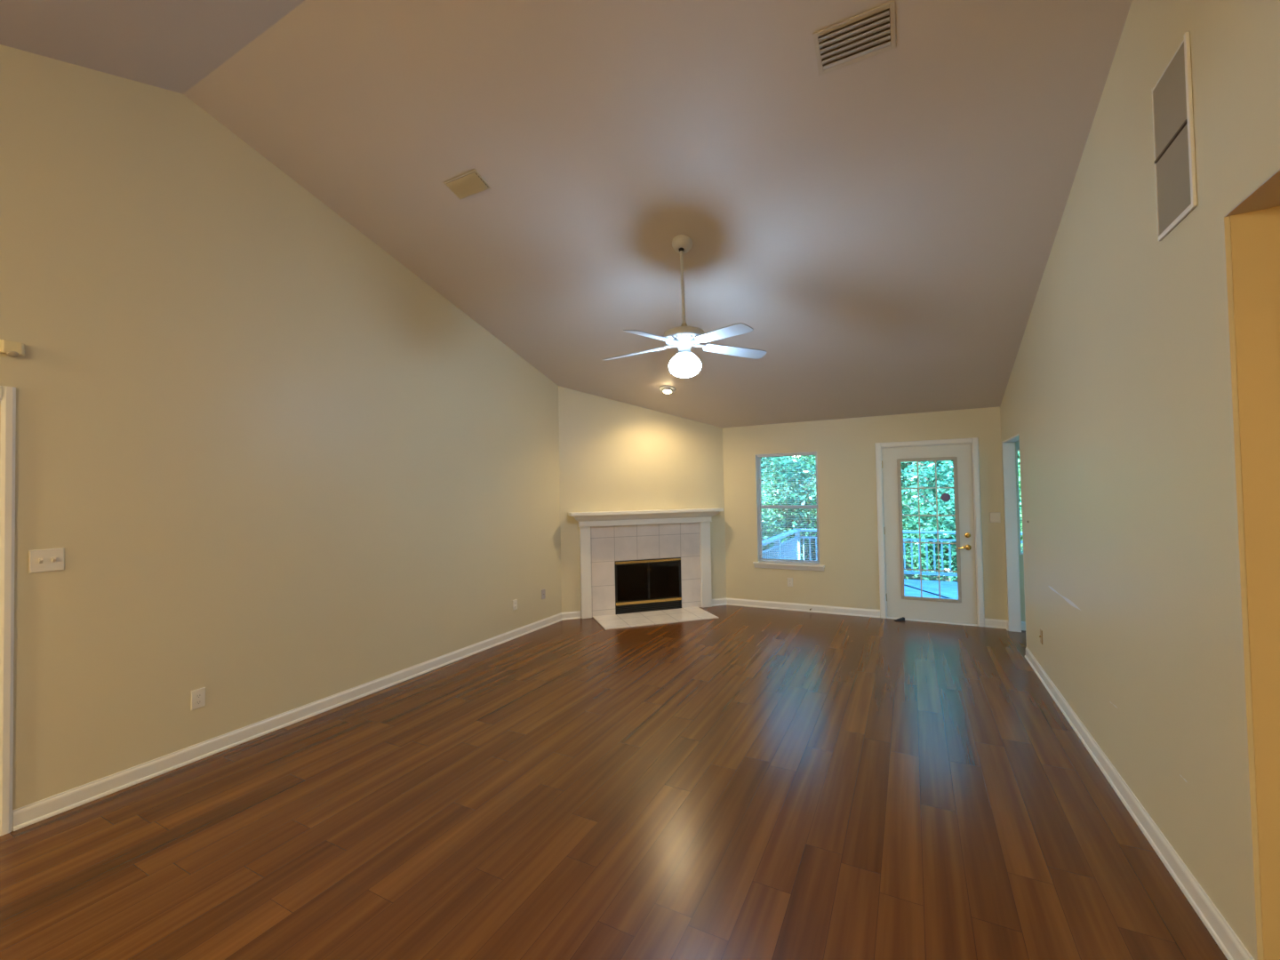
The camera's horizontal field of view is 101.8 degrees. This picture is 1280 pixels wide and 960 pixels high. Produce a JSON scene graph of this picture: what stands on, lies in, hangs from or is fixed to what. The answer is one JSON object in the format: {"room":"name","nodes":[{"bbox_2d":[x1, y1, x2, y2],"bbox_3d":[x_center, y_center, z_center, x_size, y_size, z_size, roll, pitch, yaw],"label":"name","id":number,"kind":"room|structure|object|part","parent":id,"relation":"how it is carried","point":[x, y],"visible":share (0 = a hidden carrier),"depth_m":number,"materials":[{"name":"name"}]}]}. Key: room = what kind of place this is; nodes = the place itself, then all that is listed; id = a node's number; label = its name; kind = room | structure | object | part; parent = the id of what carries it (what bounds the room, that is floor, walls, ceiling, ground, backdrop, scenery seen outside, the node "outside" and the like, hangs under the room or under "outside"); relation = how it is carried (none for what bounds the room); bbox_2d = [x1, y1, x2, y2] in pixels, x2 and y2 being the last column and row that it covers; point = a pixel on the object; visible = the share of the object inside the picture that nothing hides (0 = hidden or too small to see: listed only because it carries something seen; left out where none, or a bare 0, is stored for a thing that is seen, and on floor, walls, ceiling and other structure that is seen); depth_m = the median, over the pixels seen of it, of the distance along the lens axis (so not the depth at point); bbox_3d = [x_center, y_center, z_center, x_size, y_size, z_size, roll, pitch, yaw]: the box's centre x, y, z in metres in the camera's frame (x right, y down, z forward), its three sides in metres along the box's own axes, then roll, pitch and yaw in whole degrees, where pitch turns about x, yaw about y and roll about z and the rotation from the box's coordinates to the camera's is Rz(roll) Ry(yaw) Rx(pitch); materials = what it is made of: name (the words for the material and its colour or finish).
{"room":"living room","nodes":[
{"label":"living room","id":0,"kind":"room"},
{"bbox_2d":[0,0,304,94],"bbox_3d":[-1.864,-1.643,-0.243,4.995,1.884,5.210,-2,-1,27],"label":"ceiling","id":1,"kind":"structure","parent":0,"point":[172,45],"depth_m":2.63,"materials":[{"name":"paint"}]},
{"bbox_2d":[0,44,561,809],"bbox_3d":[-2.738,-0.333,3.304,0.100,4.069,10.527,-2,-1,27],"label":"wall","id":2,"kind":"structure","parent":0,"point":[275,469],"depth_m":3.29,"materials":[{"name":"beige paint"}]},
{"bbox_2d":[0,385,15,836],"bbox_3d":[-3.263,0.613,2.110,0.020,2.145,0.945,-2,-1,27],"label":"trim","id":3,"kind":"structure","parent":2,"relation":"attached to","point":[7,394],"depth_m":2.50,"materials":[{"name":"white paint"}]},
{"bbox_2d":[0,339,24,357],"bbox_3d":[-3.061,-0.639,2.534,0.055,0.078,0.084,-2,-1,27],"label":"sensor","id":4,"kind":"object","parent":2,"relation":"attached to","point":[11,348],"visible":1,"depth_m":2.52,"materials":[{"name":"plastic"}]},
{"bbox_2d":[28,547,63,573],"bbox_3d":[-2.998,0.407,2.631,0.020,0.116,0.122,-2,-1,27],"label":"light switch","id":5,"kind":"object","parent":2,"relation":"attached to","point":[49,559],"visible":1,"depth_m":2.63,"materials":[{"name":"white plastic"}]},
{"bbox_2d":[191,687,205,710],"bbox_3d":[-2.693,1.334,3.171,0.010,0.116,0.072,-2,-1,27],"label":"wall outlet","id":6,"kind":"object","parent":2,"relation":"attached to","point":[198,695],"visible":1,"depth_m":3.17,"materials":[{"name":"white plastic"}]},
{"bbox_2d":[195,692,201,698],"bbox_3d":[-2.691,1.314,3.170,0.003,0.033,0.033,-2,-1,27],"label":"receptacle","id":7,"kind":"object","parent":6,"relation":"attached to","point":[198,695],"depth_m":3.17,"materials":[{"name":"white plastic"}]},
{"bbox_2d":[195,699,201,704],"bbox_3d":[-2.690,1.353,3.169,0.003,0.033,0.033,-2,-1,27],"label":"receptacle","id":8,"kind":"object","parent":6,"relation":"attached to","point":[197,701],"depth_m":3.17,"materials":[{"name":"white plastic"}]},
{"bbox_2d":[12,610,580,831],"bbox_3d":[-1.885,1.667,4.524,0.180,0.094,4.630,-2,-1,27],"label":"baseboard","id":9,"kind":"structure","parent":2,"relation":"attached to","point":[27,815],"depth_m":3.32,"materials":[{"name":"white paint"}]},
{"bbox_2d":[512,599,517,610],"bbox_3d":[-1.371,1.371,5.713,0.010,0.116,0.072,-2,-1,27],"label":"wall outlet","id":10,"kind":"object","parent":2,"relation":"attached to","point":[515,602],"visible":1,"depth_m":5.71,"materials":[{"name":"white plastic"}]},
{"bbox_2d":[541,589,545,599],"bbox_3d":[-1.138,1.352,6.155,0.016,0.114,0.070,-2,-1,27],"label":"jack plate","id":11,"kind":"object","parent":2,"relation":"attached to","point":[543,595],"visible":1,"depth_m":6.15,"materials":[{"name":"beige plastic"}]},
{"bbox_2d":[0,604,1227,959],"bbox_3d":[0.855,1.641,1.431,8.093,0.100,10.767,-2,-1,27],"label":"floor","id":12,"kind":"structure","parent":0,"point":[745,783],"depth_m":2.46,"materials":[{"name":"brown wood"}]},
{"bbox_2d":[568,507,723,630],"bbox_3d":[0.130,1.059,6.704,2.058,1.333,1.065,-1,-1,-18],"label":"fireplace","id":13,"kind":"object","parent":12,"relation":"on","point":[621,553],"visible":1,"depth_m":6.75,"materials":[{"name":"white tile"}]},
{"bbox_3d":[-0.097,1.327,6.744,0.412,0.462,0.004,-1,-1,-18],"label":"glass door","id":14,"kind":"part","parent":13,"relation":"part of","materials":[{"name":"black glass"}]},
{"bbox_3d":[-0.097,1.327,6.744,0.428,0.478,0.012,-1,-1,-18],"label":"door frame","id":15,"kind":"part","parent":13,"relation":"part of","materials":[{"name":"black metal"}]},
{"bbox_2d":[568,507,723,516],"bbox_3d":[0.109,0.414,6.747,2.058,0.041,0.204,-1,-1,-18],"label":"mantel shelf","id":16,"kind":"object","parent":13,"relation":"attached to","point":[688,511],"depth_m":6.68,"materials":[{"name":"white paint"}]},
{"bbox_3d":[0.106,0.473,6.766,1.992,0.077,0.164,-1,-1,-18],"label":"crown moulding","id":17,"kind":"part","parent":13,"relation":"part of","materials":[{"name":"white paint"}]},
{"bbox_3d":[0.114,1.062,6.800,0.905,0.028,0.012,-1,-1,-18],"label":"trim","id":18,"kind":"part","parent":13,"relation":"part of","materials":[{"name":"gold metal"}]},
{"bbox_3d":[0.114,1.383,6.812,0.913,0.689,0.028,-1,-1,-18],"label":"metal frame","id":19,"kind":"part","parent":13,"relation":"part of","materials":[{"name":"black metal"}]},
{"bbox_3d":[0.124,1.584,6.788,0.905,0.037,0.012,-1,-1,-18],"label":"trim","id":20,"kind":"part","parent":13,"relation":"part of","materials":[{"name":"gold metal"}]},
{"bbox_3d":[0.323,1.322,6.879,0.412,0.462,0.004,-1,-1,-18],"label":"glass door","id":21,"kind":"part","parent":13,"relation":"part of","materials":[{"name":"black glass"}]},
{"bbox_3d":[0.323,1.322,6.879,0.428,0.478,0.012,-1,-1,-18],"label":"door frame","id":22,"kind":"part","parent":13,"relation":"part of","materials":[{"name":"black metal"}]},
{"bbox_2d":[894,616,904,621],"bbox_3d":[3.056,1.639,6.127,0.120,0.034,0.036,-1,-1,-7],"label":"wedge","id":23,"kind":"object","parent":12,"relation":"on","point":[902,618],"visible":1,"depth_m":6.11,"materials":[{"name":"black rubber"}]},
{"bbox_2d":[558,385,726,617],"bbox_3d":[0.067,0.267,6.899,2.274,2.926,0.100,-1,-1,-18],"label":"wall","id":24,"kind":"structure","parent":0,"point":[614,455],"depth_m":6.79,"materials":[{"name":"beige paint"}]},
{"bbox_2d":[184,0,1279,427],"bbox_3d":[0.987,-1.681,2.533,7.493,1.791,8.767,-2,-1,27],"label":"ceiling","id":25,"kind":"structure","parent":0,"point":[884,227],"depth_m":3.31,"materials":[{"name":"paint"}]},
{"bbox_2d":[443,168,491,199],"bbox_3d":[-1.200,-2.047,3.615,0.300,0.059,0.156,-2,-1,28],"label":"ceiling vent","id":26,"kind":"object","parent":25,"relation":"in","point":[469,183],"visible":1,"depth_m":3.60,"materials":[{"name":"beige metal"}]},
{"bbox_2d":[659,385,675,393],"bbox_3d":[0.333,-1.086,6.279,0.188,0.072,0.194,0,-2,-38],"label":"recessed light","id":27,"kind":"object","parent":25,"relation":"in","point":[662,388],"visible":1,"depth_m":6.23,"materials":[{"name":"white metal"}]},
{"bbox_2d":[602,234,766,377],"bbox_3d":[0.289,-1.288,3.890,1.253,1.040,1.266,-2,-1,27],"label":"ceiling fan","id":28,"kind":"object","parent":25,"relation":"hanging from","point":[684,364],"visible":1,"depth_m":3.82,"materials":[{"name":"white metal"}]},
{"bbox_3d":[-0.053,-0.974,4.033,0.497,0.064,0.134,-2,-1,20],"label":"blade","id":29,"kind":"part","parent":28,"relation":"part of","materials":[{"name":"white wood"}]},
{"bbox_3d":[0.074,-0.987,3.565,0.134,0.064,0.497,-2,-2,38],"label":"blade","id":30,"kind":"part","parent":28,"relation":"part of","materials":[{"name":"white wood"}]},
{"bbox_3d":[0.332,-1.033,3.888,0.300,0.039,0.300,-2,-1,27],"label":"vent plate","id":31,"kind":"part","parent":28,"relation":"part of","materials":[{"name":"white metal"}]},
{"bbox_3d":[0.335,-0.857,3.884,0.240,0.177,0.240,-2,-1,27],"label":"globe","id":32,"kind":"part","parent":28,"relation":"part of","materials":[{"name":"white glass"}]},
{"bbox_3d":[0.559,-0.997,3.541,0.134,0.064,0.497,0,-2,-34],"label":"blade","id":33,"kind":"part","parent":28,"relation":"part of","materials":[{"name":"white wood"}]},
{"bbox_3d":[0.731,-0.990,3.995,0.497,0.064,0.134,-1,-1,-16],"label":"blade","id":34,"kind":"part","parent":28,"relation":"part of","materials":[{"name":"white wood"}]},
{"bbox_2d":[812,0,895,75],"bbox_3d":[1.029,-2.108,2.495,0.355,0.066,0.204,-2,-1,28],"label":"ceiling vent","id":35,"kind":"object","parent":25,"relation":"in","point":[870,33],"visible":1,"depth_m":2.48,"materials":[{"name":"metal"}]},
{"bbox_2d":[722,406,1025,621],"bbox_3d":[3.239,0.424,6.197,7.993,2.460,0.140,-2,-1,27],"label":"wall","id":36,"kind":"structure","parent":0,"point":[845,448],"depth_m":6.48,"materials":[{"name":"beige paint"}]},
{"bbox_2d":[752,451,824,571],"bbox_3d":[1.942,0.405,6.844,0.910,1.526,0.180,-2,-1,27],"label":"window","id":37,"kind":"structure","parent":36,"relation":"in","point":[757,564],"depth_m":6.87,"materials":[{"name":"white wood"}]},
{"bbox_3d":[1.968,0.369,6.896,0.800,1.453,0.065,-2,-1,27],"label":"frame","id":38,"kind":"part","parent":37,"relation":"part of","materials":[{"name":"white paint"}]},
{"bbox_2d":[756,452,819,564],"bbox_3d":[1.937,0.367,6.837,0.776,1.432,0.028,-2,-1,27],"label":"window blind","id":39,"kind":"object","parent":37,"relation":"attached to","point":[798,453],"visible":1,"depth_m":6.82,"materials":[{"name":"plastic"}]},
{"bbox_3d":[1.923,-0.335,6.853,0.776,0.026,0.028,-2,-1,27],"label":"head rail","id":40,"kind":"part","parent":39,"relation":"part of","materials":[{"name":"plastic"}]},
{"bbox_3d":[1.950,1.077,6.821,0.772,0.012,0.022,-2,-1,27],"label":"rail","id":41,"kind":"part","parent":39,"relation":"part of","materials":[{"name":"plastic"}]},
{"bbox_3d":[1.967,0.019,6.916,0.772,0.724,0.026,-2,-1,27],"label":"sash","id":42,"kind":"part","parent":37,"relation":"part of","materials":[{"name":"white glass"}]},
{"bbox_3d":[1.942,1.128,6.801,0.910,0.078,0.120,-2,-1,27],"label":"sill","id":43,"kind":"part","parent":37,"relation":"part of","materials":[{"name":"white paint"}]},
{"bbox_3d":[1.967,0.709,6.875,0.772,0.744,0.026,-2,-1,27],"label":"sash","id":44,"kind":"part","parent":37,"relation":"part of","materials":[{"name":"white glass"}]},
{"bbox_2d":[787,577,792,586],"bbox_3d":[1.954,1.332,6.769,0.072,0.116,0.010,-2,-1,27],"label":"wall outlet","id":45,"kind":"object","parent":36,"relation":"attached to","point":[789,580],"visible":1,"depth_m":6.76,"materials":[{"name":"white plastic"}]},
{"bbox_2d":[712,597,879,617],"bbox_3d":[1.929,1.643,6.680,2.094,0.094,0.184,-2,-1,27],"label":"baseboard","id":46,"kind":"structure","parent":36,"relation":"attached to","point":[770,604],"depth_m":6.71,"materials":[{"name":"white paint"}]},
{"bbox_2d":[880,442,977,626],"bbox_3d":[3.373,0.615,6.097,0.960,2.069,0.188,-2,-1,27],"label":"door","id":47,"kind":"structure","parent":36,"relation":"in","point":[964,610],"depth_m":6.04,"materials":[{"name":"white paint"}]},
{"bbox_3d":[3.362,0.573,6.059,0.615,1.667,0.012,-2,-1,27],"label":"glass frame","id":48,"kind":"part","parent":47,"relation":"part of","materials":[{"name":"clear glass"}]},
{"bbox_2d":[940,493,950,501],"bbox_3d":[3.521,0.199,5.990,0.098,0.098,0.010,-2,-1,27],"label":"disc","id":49,"kind":"object","parent":47,"relation":"attached to","point":[945,497],"visible":1,"depth_m":5.99,"materials":[{"name":"purple plastic"}]},
{"bbox_3d":[3.665,0.763,5.871,0.138,0.066,0.060,-2,-1,27],"label":"handle","id":50,"kind":"part","parent":47,"relation":"part of","materials":[{"name":"gold metal"}]},
{"bbox_2d":[874,437,984,626],"bbox_3d":[3.346,0.593,6.050,1.058,2.112,0.018,-2,-1,27],"label":"trim","id":51,"kind":"structure","parent":36,"relation":"attached to","point":[974,441],"depth_m":5.96,"materials":[{"name":"white paint"}]},
{"bbox_2d":[989,512,1000,522],"bbox_3d":[3.929,0.415,5.749,0.100,0.116,0.018,-2,-1,27],"label":"light switch","id":52,"kind":"object","parent":36,"relation":"attached to","point":[995,516],"visible":1,"depth_m":5.75,"materials":[{"name":"white plastic"}]},
{"bbox_2d":[984,618,1008,631],"bbox_3d":[3.911,1.583,5.702,0.212,0.094,0.092,-2,-1,27],"label":"baseboard","id":53,"kind":"structure","parent":36,"relation":"attached to","point":[995,623],"depth_m":5.73,"materials":[{"name":"white paint"}]},
{"bbox_2d":[1015,440,1023,554],"bbox_3d":[4.548,0.143,5.508,0.920,1.323,0.060,-2,-1,27],"label":"window","id":54,"kind":"structure","parent":36,"relation":"in","point":[1017,443],"depth_m":5.69,"materials":[{"name":"white paint"}]},
{"bbox_2d":[1021,621,1025,630],"bbox_3d":[5.440,1.537,4.947,2.998,0.094,0.020,-2,-1,27],"label":"baseboard","id":55,"kind":"structure","parent":36,"relation":"attached to","point":[1023,623],"depth_m":5.62,"materials":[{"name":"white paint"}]},
{"bbox_2d":[1000,0,1279,959],"bbox_3d":[1.603,-0.467,1.047,0.101,4.069,10.527,-2,-1,27],"label":"wall","id":56,"kind":"structure","parent":0,"point":[1120,396],"depth_m":2.14,"materials":[{"name":"beige paint"}]},
{"bbox_2d":[1002,433,1026,639],"bbox_3d":[3.784,0.598,5.177,0.108,2.045,0.970,-2,-1,27],"label":"trim","id":57,"kind":"structure","parent":56,"relation":"attached to","point":[1013,591],"depth_m":5.59,"materials":[{"name":"white paint"}]},
{"bbox_2d":[1039,628,1042,644],"bbox_3d":[3.221,1.259,4.181,0.016,0.114,0.070,-2,-1,27],"label":"jack plate","id":58,"kind":"object","parent":56,"relation":"attached to","point":[1041,630],"visible":1,"depth_m":4.17,"materials":[{"name":"beige plastic"}]},
{"bbox_2d":[1024,647,1254,959],"bbox_3d":[3.807,1.514,2.588,2.518,0.094,3.580,-2,-1,27],"label":"baseboard","id":59,"kind":"structure","parent":56,"relation":"attached to","point":[1231,946],"depth_m":2.21,"materials":[{"name":"white paint"}]},
{"bbox_2d":[1151,31,1197,240],"bbox_3d":[1.973,-1.248,1.927,0.012,0.615,0.291,-2,-1,27],"label":"air vent","id":60,"kind":"object","parent":56,"relation":"in","point":[1172,95],"visible":1,"depth_m":1.91,"materials":[{"name":"white paint"}]},
{"bbox_3d":[1.973,-1.399,1.935,0.007,0.276,0.267,-2,-1,27],"label":"louvre panel","id":61,"kind":"part","parent":60,"relation":"part of","materials":[{"name":"beige"}]},
{"bbox_3d":[1.979,-1.105,1.929,0.007,0.284,0.267,-2,-1,27],"label":"louvre panel","id":62,"kind":"part","parent":60,"relation":"part of","materials":[{"name":"beige"}]},
{"bbox_2d":[1229,206,1279,959],"bbox_3d":[3.003,0.337,1.079,2.486,2.410,0.106,-2,-1,27],"label":"wall","id":63,"kind":"structure","parent":0,"point":[1251,233],"depth_m":1.59,"materials":[{"name":"paint"}]},
{"label":"outside","id":64,"kind":"structure","parent":0,"visible":0},
{"bbox_2d":[904,579,958,599],"bbox_3d":[5.464,1.936,7.271,7.120,0.300,3.853,-2,-1,27],"label":"deck","id":65,"kind":"object","parent":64,"point":[948,588],"depth_m":8.75,"materials":[{"name":"blue wood"}]},
{"bbox_2d":[761,528,1023,575],"bbox_3d":[5.433,1.331,7.300,7.070,0.912,3.743,-2,-1,27],"label":"deck railing","id":66,"kind":"object","parent":65,"relation":"on","point":[792,532],"visible":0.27,"depth_m":9.42,"materials":[{"name":"wood"}]},
{"bbox_3d":[2.355,1.445,8.889,0.090,0.875,0.090,-2,-1,27],"label":"post","id":67,"kind":"part","parent":66,"relation":"part of","materials":[{"name":"grey wood"}]},
{"bbox_3d":[2.349,1.130,8.896,0.040,0.035,3.622,-2,-1,27],"label":"rail","id":68,"kind":"part","parent":66,"relation":"part of","materials":[{"name":"grey wood"}]},
{"bbox_3d":[2.346,0.989,8.899,0.140,0.037,3.722,-2,-1,27],"label":"rail","id":69,"kind":"part","parent":66,"relation":"part of","materials":[{"name":"grey wood"}]},
{"bbox_3d":[3.191,1.466,10.495,0.090,0.875,0.090,-2,-1,27],"label":"post","id":70,"kind":"part","parent":66,"relation":"part of","materials":[{"name":"grey wood"}]},
{"bbox_3d":[6.265,0.914,8.904,7.050,0.037,0.140,-2,-1,27],"label":"rail","id":71,"kind":"part","parent":66,"relation":"part of","materials":[{"name":"grey wood"}]},
{"bbox_3d":[6.267,1.055,8.901,6.950,0.035,0.040,-2,-1,27],"label":"rail","id":72,"kind":"part","parent":66,"relation":"part of","materials":[{"name":"grey wood"}]},
{"bbox_3d":[6.279,1.663,8.887,6.950,0.050,0.040,-2,-1,27],"label":"rail","id":73,"kind":"part","parent":66,"relation":"part of","materials":[{"name":"wood"}]},
{"bbox_2d":[904,584,952,599],"bbox_3d":[4.724,1.814,8.305,0.643,0.020,3.226,0,-1,-29],"label":"garden hose","id":74,"kind":"object","parent":65,"relation":"on","point":[904,584],"visible":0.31,"depth_m":8.44,"materials":[{"name":"black rubber"}]},
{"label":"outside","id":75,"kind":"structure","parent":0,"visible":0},
{"bbox_2d":[785,500,1022,582],"bbox_3d":[8.343,2.037,15.925,70.000,1.923,60.000,-2,-1,27],"label":"ground","id":76,"kind":"structure","parent":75,"point":[909,576],"depth_m":15.01,"materials":[{"name":"green plant"}]},
{"bbox_2d":[761,473,775,502],"bbox_3d":[2.482,0.994,17.063,4.260,4.571,4.305,-1,-1,-6],"label":"shrub","id":77,"kind":"object","parent":76,"relation":"on","point":[762,474],"visible":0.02,"depth_m":16.14,"materials":[{"name":"green plant"}]},
{"bbox_2d":[761,471,808,558],"bbox_3d":[2.748,1.556,14.445,3.859,3.681,3.456,-1,-1,10],"label":"shrub","id":78,"kind":"object","parent":76,"relation":"on","point":[776,500],"visible":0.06,"depth_m":14.19,"materials":[{"name":"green plant"}]},
{"bbox_2d":[761,484,812,559],"bbox_3d":[2.496,1.474,12.633,3.195,3.428,3.229,-2,-1,25],"label":"shrub","id":79,"kind":"object","parent":76,"relation":"on","point":[767,510],"visible":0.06,"depth_m":12.50,"materials":[{"name":"green plant"}]},
{"bbox_2d":[760,455,815,503],"bbox_3d":[5.172,-1.225,19.357,5.159,8.541,5.548,-2,-2,37],"label":"tree","id":80,"kind":"object","parent":76,"relation":"on","point":[813,455],"visible":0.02,"depth_m":19.00,"materials":[{"name":"green plant"}]},
{"bbox_2d":[760,455,817,559],"bbox_3d":[4.949,0.827,15.270,3.762,4.750,3.773,-2,-2,34],"label":"shrub","id":81,"kind":"object","parent":76,"relation":"on","point":[800,497],"visible":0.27,"depth_m":14.98,"materials":[{"name":"green plant"}]},
{"bbox_2d":[763,455,902,522],"bbox_3d":[6.303,-1.312,17.011,5.657,8.713,4.696,-1,-1,7],"label":"tree","id":82,"kind":"object","parent":76,"relation":"on","point":[805,456],"visible":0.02,"depth_m":16.99,"materials":[{"name":"green plant"}]},
{"bbox_2d":[797,468,948,579],"bbox_3d":[6.145,1.047,14.313,3.946,4.190,3.905,-2,-1,21],"label":"shrub","id":83,"kind":"object","parent":76,"relation":"on","point":[910,492],"visible":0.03,"depth_m":13.27,"materials":[{"name":"green plant"}]},
{"bbox_2d":[900,460,1023,582],"bbox_3d":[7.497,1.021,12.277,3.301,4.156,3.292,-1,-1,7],"label":"trees","id":84,"kind":"object","parent":76,"relation":"on","point":[948,524],"visible":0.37,"depth_m":12.45,"materials":[{"name":"green plant"}]},
{"bbox_2d":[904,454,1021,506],"bbox_3d":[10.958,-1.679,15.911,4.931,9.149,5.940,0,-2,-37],"label":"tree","id":85,"kind":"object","parent":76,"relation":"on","point":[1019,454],"visible":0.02,"depth_m":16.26,"materials":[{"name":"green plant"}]},
{"bbox_2d":[936,451,1023,582],"bbox_3d":[9.123,1.190,12.495,3.801,4.049,4.245,-2,-1,20],"label":"shrub","id":86,"kind":"object","parent":76,"relation":"on","point":[1020,492],"visible":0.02,"depth_m":12.24,"materials":[{"name":"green plant"}]}
]}

